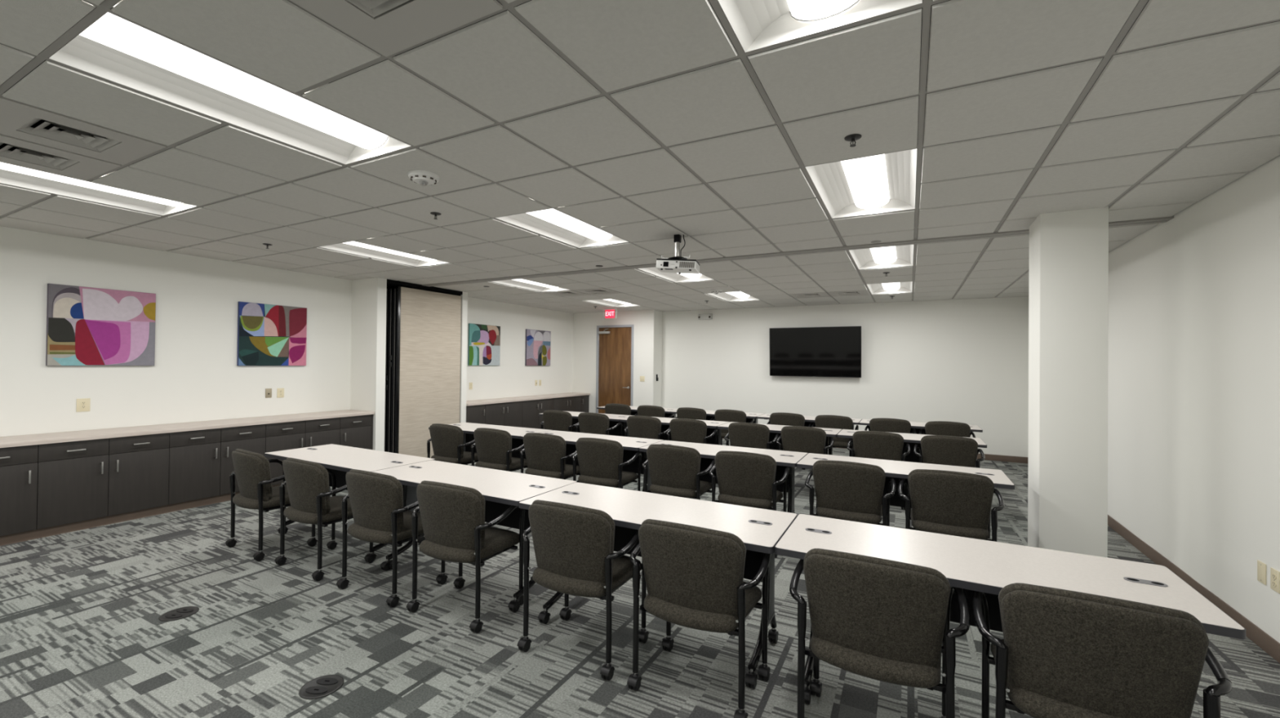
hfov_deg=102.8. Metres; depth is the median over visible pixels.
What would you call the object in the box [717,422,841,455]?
table
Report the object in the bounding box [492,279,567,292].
ceiling light
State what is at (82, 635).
floor
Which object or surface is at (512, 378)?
wall
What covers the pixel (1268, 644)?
baseboard
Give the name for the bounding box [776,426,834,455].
armchair
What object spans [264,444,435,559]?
table
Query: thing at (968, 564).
table
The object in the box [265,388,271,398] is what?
wall plate
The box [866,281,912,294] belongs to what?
ceiling light
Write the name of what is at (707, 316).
emergency light
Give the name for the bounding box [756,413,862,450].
table
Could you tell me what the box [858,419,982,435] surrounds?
table
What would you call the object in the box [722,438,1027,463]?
baseboard
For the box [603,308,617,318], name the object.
exit sign
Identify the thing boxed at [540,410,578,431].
armchair
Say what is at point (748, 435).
armchair
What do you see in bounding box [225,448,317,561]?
armchair
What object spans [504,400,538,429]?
base cabinet
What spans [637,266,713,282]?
ceiling light
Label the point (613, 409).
armchair
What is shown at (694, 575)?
armchair
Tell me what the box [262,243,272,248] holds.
sprinkler
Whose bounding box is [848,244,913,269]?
ceiling light
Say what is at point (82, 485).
base cabinet
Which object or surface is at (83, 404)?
wall outlet
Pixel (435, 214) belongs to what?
sprinkler
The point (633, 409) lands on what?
table
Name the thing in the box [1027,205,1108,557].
wall column
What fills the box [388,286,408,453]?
partition panel
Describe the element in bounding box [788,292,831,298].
ceiling vent
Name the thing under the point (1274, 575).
wall outlet
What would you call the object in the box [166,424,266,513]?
base cabinet
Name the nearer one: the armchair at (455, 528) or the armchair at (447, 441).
the armchair at (455, 528)
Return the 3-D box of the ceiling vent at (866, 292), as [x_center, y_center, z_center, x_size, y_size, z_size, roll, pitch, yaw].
[3.392,-1.111,8.277,0.582,0.100,0.582,0,-1,28]
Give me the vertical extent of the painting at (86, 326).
0.773 m
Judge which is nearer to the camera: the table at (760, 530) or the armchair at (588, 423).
the table at (760, 530)
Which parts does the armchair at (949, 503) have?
armrest, leg, seat, seat frame, backrest, leg, leg, armrest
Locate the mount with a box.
[661,234,690,259]
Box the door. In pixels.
[598,327,631,413]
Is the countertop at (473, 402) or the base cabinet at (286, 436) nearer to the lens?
the base cabinet at (286, 436)
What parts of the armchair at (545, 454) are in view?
leg, backrest, seat frame, seat, leg, armrest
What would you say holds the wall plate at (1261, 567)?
attached to the wall at (1193, 339)
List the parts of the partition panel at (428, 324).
edge post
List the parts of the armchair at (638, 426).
backrest, armrest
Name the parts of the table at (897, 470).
modesty panel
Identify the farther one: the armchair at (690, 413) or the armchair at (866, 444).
the armchair at (690, 413)
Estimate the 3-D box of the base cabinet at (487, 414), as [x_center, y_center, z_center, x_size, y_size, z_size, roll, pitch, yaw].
[-2.900,1.208,9.098,0.507,0.828,0.902,0,-1,28]
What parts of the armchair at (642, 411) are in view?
backrest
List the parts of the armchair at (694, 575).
armrest, leg, leg, backrest, seat frame, seat, leg, armrest, leg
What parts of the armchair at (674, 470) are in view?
leg, armrest, backrest, seat frame, seat, leg, armrest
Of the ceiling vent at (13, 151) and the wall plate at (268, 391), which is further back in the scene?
the wall plate at (268, 391)
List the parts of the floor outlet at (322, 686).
lid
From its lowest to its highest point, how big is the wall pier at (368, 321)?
2.902 m
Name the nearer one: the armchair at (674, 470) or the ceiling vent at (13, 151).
the ceiling vent at (13, 151)
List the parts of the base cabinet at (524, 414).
door, door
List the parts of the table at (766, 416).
modesty panel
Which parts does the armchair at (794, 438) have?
armrest, backrest, armrest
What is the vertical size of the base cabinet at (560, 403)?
0.828 m
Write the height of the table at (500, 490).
0.740 m
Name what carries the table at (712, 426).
on the floor
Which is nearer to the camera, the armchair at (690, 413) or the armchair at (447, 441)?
the armchair at (447, 441)
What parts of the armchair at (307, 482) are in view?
leg, backrest, armrest, seat, seat frame, leg, armrest, leg, leg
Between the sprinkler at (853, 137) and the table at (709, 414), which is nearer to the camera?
the sprinkler at (853, 137)
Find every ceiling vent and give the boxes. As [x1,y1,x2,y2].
[0,96,166,164]
[0,133,120,181]
[289,0,502,57]
[542,289,590,297]
[573,288,622,294]
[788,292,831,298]
[827,289,870,297]
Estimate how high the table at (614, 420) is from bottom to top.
0.740 m
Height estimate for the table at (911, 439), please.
0.740 m
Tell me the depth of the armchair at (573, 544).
2.63 m
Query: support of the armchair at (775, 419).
on the floor
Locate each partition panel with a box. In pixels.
[384,286,391,452]
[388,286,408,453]
[392,285,461,458]
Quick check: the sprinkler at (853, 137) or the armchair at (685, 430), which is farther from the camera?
the armchair at (685, 430)
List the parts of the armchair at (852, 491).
armrest, leg, backrest, seat, seat frame, leg, leg, armrest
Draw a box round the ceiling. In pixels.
[0,0,1279,313]
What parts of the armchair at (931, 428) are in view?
armrest, backrest, armrest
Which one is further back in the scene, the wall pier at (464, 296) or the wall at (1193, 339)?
the wall pier at (464, 296)
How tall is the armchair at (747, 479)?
0.844 m
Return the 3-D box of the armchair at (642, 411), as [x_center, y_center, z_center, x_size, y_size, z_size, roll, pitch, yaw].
[0.260,1.234,9.099,0.662,0.844,0.527,0,-1,28]
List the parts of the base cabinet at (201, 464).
door, drawer, door, drawer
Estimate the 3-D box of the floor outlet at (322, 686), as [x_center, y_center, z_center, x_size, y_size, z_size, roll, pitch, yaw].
[-1.536,1.579,2.465,0.186,0.008,0.186,1,0,8]
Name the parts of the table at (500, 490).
modesty panel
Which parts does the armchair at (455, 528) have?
leg, armrest, backrest, leg, seat frame, seat, leg, armrest, leg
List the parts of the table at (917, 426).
modesty panel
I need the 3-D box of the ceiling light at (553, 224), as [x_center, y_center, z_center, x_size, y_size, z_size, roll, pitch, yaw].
[-0.644,-1.202,4.549,0.582,0.122,1.191,0,-1,28]
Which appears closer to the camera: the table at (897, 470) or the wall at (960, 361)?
the table at (897, 470)
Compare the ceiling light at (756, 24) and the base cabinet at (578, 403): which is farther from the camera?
the base cabinet at (578, 403)
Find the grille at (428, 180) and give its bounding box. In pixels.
[410,175,436,185]
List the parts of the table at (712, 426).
modesty panel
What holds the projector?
hanging from the mount
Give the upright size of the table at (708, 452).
0.740 m
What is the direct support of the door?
in the wall at (960, 361)
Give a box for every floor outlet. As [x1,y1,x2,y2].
[158,606,199,622]
[298,675,344,699]
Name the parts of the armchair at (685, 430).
backrest, armrest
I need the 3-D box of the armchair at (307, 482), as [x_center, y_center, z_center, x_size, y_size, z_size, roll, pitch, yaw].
[-2.429,1.164,3.964,0.662,0.844,0.527,0,-1,30]
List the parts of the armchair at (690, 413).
backrest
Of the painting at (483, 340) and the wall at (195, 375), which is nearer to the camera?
the wall at (195, 375)
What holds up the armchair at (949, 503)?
on the floor
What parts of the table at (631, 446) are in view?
modesty panel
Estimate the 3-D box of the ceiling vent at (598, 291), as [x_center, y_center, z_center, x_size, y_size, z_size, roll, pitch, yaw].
[-0.697,-1.154,8.367,0.582,0.100,0.582,0,-1,28]
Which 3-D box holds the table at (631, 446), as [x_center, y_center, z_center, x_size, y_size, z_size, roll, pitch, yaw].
[-0.548,1.250,5.694,1.520,0.740,0.610,0,-1,28]
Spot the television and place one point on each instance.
(832, 351)
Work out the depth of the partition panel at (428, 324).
7.86 m
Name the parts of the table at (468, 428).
modesty panel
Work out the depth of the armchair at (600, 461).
4.95 m
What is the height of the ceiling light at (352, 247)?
0.122 m
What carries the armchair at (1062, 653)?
on the floor
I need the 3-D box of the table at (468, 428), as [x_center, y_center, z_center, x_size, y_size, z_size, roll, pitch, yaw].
[-1.891,1.241,6.415,1.520,0.740,0.610,0,-1,28]
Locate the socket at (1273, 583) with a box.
[1271,581,1276,586]
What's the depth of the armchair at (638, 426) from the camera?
7.09 m
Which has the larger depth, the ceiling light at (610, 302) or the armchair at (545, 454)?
the ceiling light at (610, 302)
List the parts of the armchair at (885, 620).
armrest, leg, leg, seat frame, seat, backrest, leg, leg, armrest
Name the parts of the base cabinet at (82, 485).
door, drawer, handle, handle, handle, door, drawer, handle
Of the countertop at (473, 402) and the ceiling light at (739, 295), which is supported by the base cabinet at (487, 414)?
the countertop at (473, 402)
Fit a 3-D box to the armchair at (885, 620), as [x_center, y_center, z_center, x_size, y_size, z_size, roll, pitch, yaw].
[0.990,1.186,2.153,0.662,0.844,0.527,0,-1,28]
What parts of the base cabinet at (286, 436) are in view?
drawer, door, door, drawer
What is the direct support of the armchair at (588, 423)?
on the floor
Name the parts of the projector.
plate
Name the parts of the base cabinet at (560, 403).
door, door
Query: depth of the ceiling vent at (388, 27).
1.72 m
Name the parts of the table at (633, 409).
modesty panel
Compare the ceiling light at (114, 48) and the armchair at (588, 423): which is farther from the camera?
the armchair at (588, 423)
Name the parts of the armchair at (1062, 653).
leg, armrest, leg, seat frame, seat, backrest, leg, armrest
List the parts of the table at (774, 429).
modesty panel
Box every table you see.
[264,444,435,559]
[372,460,577,612]
[428,422,552,465]
[519,482,797,688]
[520,430,663,492]
[538,411,632,436]
[596,406,677,418]
[619,417,729,445]
[639,440,808,513]
[670,410,764,423]
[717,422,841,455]
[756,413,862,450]
[774,514,1245,705]
[796,453,1014,514]
[836,429,986,462]
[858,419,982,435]
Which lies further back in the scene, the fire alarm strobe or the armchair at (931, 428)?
the fire alarm strobe
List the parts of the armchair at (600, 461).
leg, armrest, backrest, seat frame, seat, leg, armrest, leg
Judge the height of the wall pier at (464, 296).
2.902 m
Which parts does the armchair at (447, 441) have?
leg, backrest, seat frame, seat, leg, armrest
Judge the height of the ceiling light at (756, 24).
0.122 m
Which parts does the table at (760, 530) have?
modesty panel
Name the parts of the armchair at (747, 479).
armrest, leg, backrest, seat frame, seat, leg, armrest, leg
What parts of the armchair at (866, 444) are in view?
armrest, leg, backrest, leg, armrest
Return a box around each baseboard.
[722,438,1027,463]
[1107,515,1279,663]
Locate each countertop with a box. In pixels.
[0,409,374,449]
[466,392,590,405]
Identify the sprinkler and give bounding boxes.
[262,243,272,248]
[430,212,441,219]
[844,133,862,146]
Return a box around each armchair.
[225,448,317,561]
[274,457,375,581]
[336,469,448,607]
[406,480,524,633]
[426,423,478,465]
[471,427,528,471]
[516,500,648,680]
[520,432,580,479]
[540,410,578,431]
[572,437,641,491]
[575,412,622,436]
[604,404,637,415]
[623,415,671,440]
[626,519,771,717]
[636,405,674,417]
[642,444,715,500]
[666,418,717,444]
[675,407,715,420]
[708,450,789,558]
[712,409,754,445]
[724,422,778,450]
[766,413,811,470]
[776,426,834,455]
[789,548,969,717]
[804,460,896,526]
[811,415,858,448]
[846,431,911,510]
[864,417,915,434]
[897,469,1004,542]
[913,435,985,468]
[919,421,975,438]
[973,582,1231,717]
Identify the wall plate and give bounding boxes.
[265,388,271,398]
[1257,560,1266,585]
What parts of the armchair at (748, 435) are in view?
armrest, backrest, armrest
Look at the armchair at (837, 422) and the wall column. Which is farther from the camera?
the armchair at (837, 422)
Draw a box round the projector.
[656,258,699,274]
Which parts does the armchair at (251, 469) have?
leg, backrest, armrest, leg, seat, seat frame, armrest, leg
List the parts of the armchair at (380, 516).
leg, armrest, backrest, seat frame, seat, leg, armrest, leg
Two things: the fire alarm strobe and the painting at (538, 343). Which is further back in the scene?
the painting at (538, 343)
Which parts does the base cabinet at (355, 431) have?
door, drawer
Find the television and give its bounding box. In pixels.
[768,326,861,377]
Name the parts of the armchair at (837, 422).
backrest, seat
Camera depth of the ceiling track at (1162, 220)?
5.10 m
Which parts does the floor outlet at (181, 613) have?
lid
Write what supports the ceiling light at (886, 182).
attached to the ceiling
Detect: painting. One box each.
[45,283,155,365]
[236,302,306,365]
[467,323,500,365]
[524,328,551,365]
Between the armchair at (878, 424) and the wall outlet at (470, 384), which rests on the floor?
the armchair at (878, 424)
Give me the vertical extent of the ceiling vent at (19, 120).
0.100 m
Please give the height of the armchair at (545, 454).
0.844 m
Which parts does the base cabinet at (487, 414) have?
door, door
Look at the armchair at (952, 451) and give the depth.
5.39 m
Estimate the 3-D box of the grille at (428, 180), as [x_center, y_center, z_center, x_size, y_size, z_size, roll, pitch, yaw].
[-1.356,-1.121,3.200,0.152,0.008,0.151,0,-1,28]
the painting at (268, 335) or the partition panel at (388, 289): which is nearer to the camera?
the painting at (268, 335)
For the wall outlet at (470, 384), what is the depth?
9.29 m
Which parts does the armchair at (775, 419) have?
backrest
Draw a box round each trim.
[386,279,462,296]
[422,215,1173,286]
[595,324,634,413]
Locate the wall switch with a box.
[640,376,644,382]
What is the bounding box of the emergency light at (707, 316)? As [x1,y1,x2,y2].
[697,313,712,319]
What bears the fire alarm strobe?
attached to the ceiling
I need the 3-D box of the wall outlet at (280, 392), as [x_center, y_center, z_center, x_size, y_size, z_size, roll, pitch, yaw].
[-4.638,0.438,6.590,0.009,0.122,0.082,0,-1,28]
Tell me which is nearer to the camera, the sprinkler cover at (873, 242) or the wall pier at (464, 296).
the sprinkler cover at (873, 242)
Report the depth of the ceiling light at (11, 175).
3.70 m
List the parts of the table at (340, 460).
modesty panel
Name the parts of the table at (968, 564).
modesty panel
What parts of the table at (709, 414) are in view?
modesty panel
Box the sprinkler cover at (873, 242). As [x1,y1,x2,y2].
[871,240,881,243]
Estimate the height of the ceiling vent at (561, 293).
0.100 m
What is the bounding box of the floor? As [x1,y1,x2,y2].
[0,439,1279,717]
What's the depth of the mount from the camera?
4.60 m
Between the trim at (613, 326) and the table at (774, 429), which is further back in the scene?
the trim at (613, 326)
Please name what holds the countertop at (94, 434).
on the base cabinet
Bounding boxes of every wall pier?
[350,271,386,451]
[459,291,467,422]
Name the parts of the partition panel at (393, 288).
edge post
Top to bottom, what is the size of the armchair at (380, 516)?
0.844 m
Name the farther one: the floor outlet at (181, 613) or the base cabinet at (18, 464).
the base cabinet at (18, 464)
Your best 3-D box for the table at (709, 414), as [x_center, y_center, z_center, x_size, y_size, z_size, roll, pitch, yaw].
[1.335,1.295,8.839,1.520,0.740,0.610,0,-1,28]
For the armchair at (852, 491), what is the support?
on the floor
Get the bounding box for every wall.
[0,213,351,436]
[466,297,573,400]
[572,290,1028,457]
[1107,134,1279,643]
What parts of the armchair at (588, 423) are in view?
backrest, armrest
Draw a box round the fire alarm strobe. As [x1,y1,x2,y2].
[710,289,722,294]
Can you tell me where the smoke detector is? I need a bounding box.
[407,169,439,186]
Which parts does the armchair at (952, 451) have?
armrest, leg, backrest, leg, armrest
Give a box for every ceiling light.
[0,162,195,215]
[48,0,410,164]
[318,235,447,266]
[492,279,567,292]
[496,197,628,248]
[585,294,639,306]
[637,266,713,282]
[708,286,758,301]
[717,0,922,52]
[805,148,916,218]
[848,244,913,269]
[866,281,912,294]
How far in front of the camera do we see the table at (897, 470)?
4.32 m
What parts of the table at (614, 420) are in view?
modesty panel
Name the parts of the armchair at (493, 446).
leg, backrest, seat frame, seat, leg, armrest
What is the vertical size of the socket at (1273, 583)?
0.029 m
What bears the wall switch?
attached to the wall at (960, 361)
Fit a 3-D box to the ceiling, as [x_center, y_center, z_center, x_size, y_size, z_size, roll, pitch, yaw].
[-0.555,-1.210,4.719,8.960,0.160,13.000,0,-1,28]
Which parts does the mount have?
swivel plate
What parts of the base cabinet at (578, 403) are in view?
door, door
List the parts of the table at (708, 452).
modesty panel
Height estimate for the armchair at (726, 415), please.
0.844 m
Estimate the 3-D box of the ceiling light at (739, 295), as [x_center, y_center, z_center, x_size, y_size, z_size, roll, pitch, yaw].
[1.632,-1.143,8.861,0.582,0.122,1.191,0,-1,28]
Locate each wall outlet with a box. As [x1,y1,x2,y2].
[75,398,90,412]
[276,388,284,398]
[469,382,472,389]
[1270,567,1279,593]
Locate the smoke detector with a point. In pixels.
(424, 178)
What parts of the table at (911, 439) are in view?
modesty panel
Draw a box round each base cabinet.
[0,444,38,546]
[35,433,169,539]
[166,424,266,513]
[265,417,340,487]
[339,414,370,449]
[466,402,504,426]
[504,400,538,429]
[538,396,568,429]
[568,395,589,412]
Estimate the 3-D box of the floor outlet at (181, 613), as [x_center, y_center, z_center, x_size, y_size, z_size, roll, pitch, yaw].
[-2.846,1.571,3.154,0.186,0.008,0.186,1,0,8]
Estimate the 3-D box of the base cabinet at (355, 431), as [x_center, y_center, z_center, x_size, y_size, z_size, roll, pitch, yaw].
[-4.082,1.182,7.050,0.567,0.823,0.432,0,-1,28]
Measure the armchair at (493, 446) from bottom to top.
0.844 m
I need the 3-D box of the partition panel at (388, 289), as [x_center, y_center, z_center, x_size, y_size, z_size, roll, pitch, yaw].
[-3.471,0.251,8.079,0.080,2.706,1.195,0,-1,28]
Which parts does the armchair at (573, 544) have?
leg, armrest, leg, backrest, seat frame, seat, leg, armrest, leg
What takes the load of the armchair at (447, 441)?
on the floor
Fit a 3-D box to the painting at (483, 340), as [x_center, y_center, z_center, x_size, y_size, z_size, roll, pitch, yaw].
[-2.910,-0.260,9.570,0.033,0.761,0.787,0,-1,28]
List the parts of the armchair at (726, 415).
seat, backrest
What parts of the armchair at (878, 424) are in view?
armrest, backrest, armrest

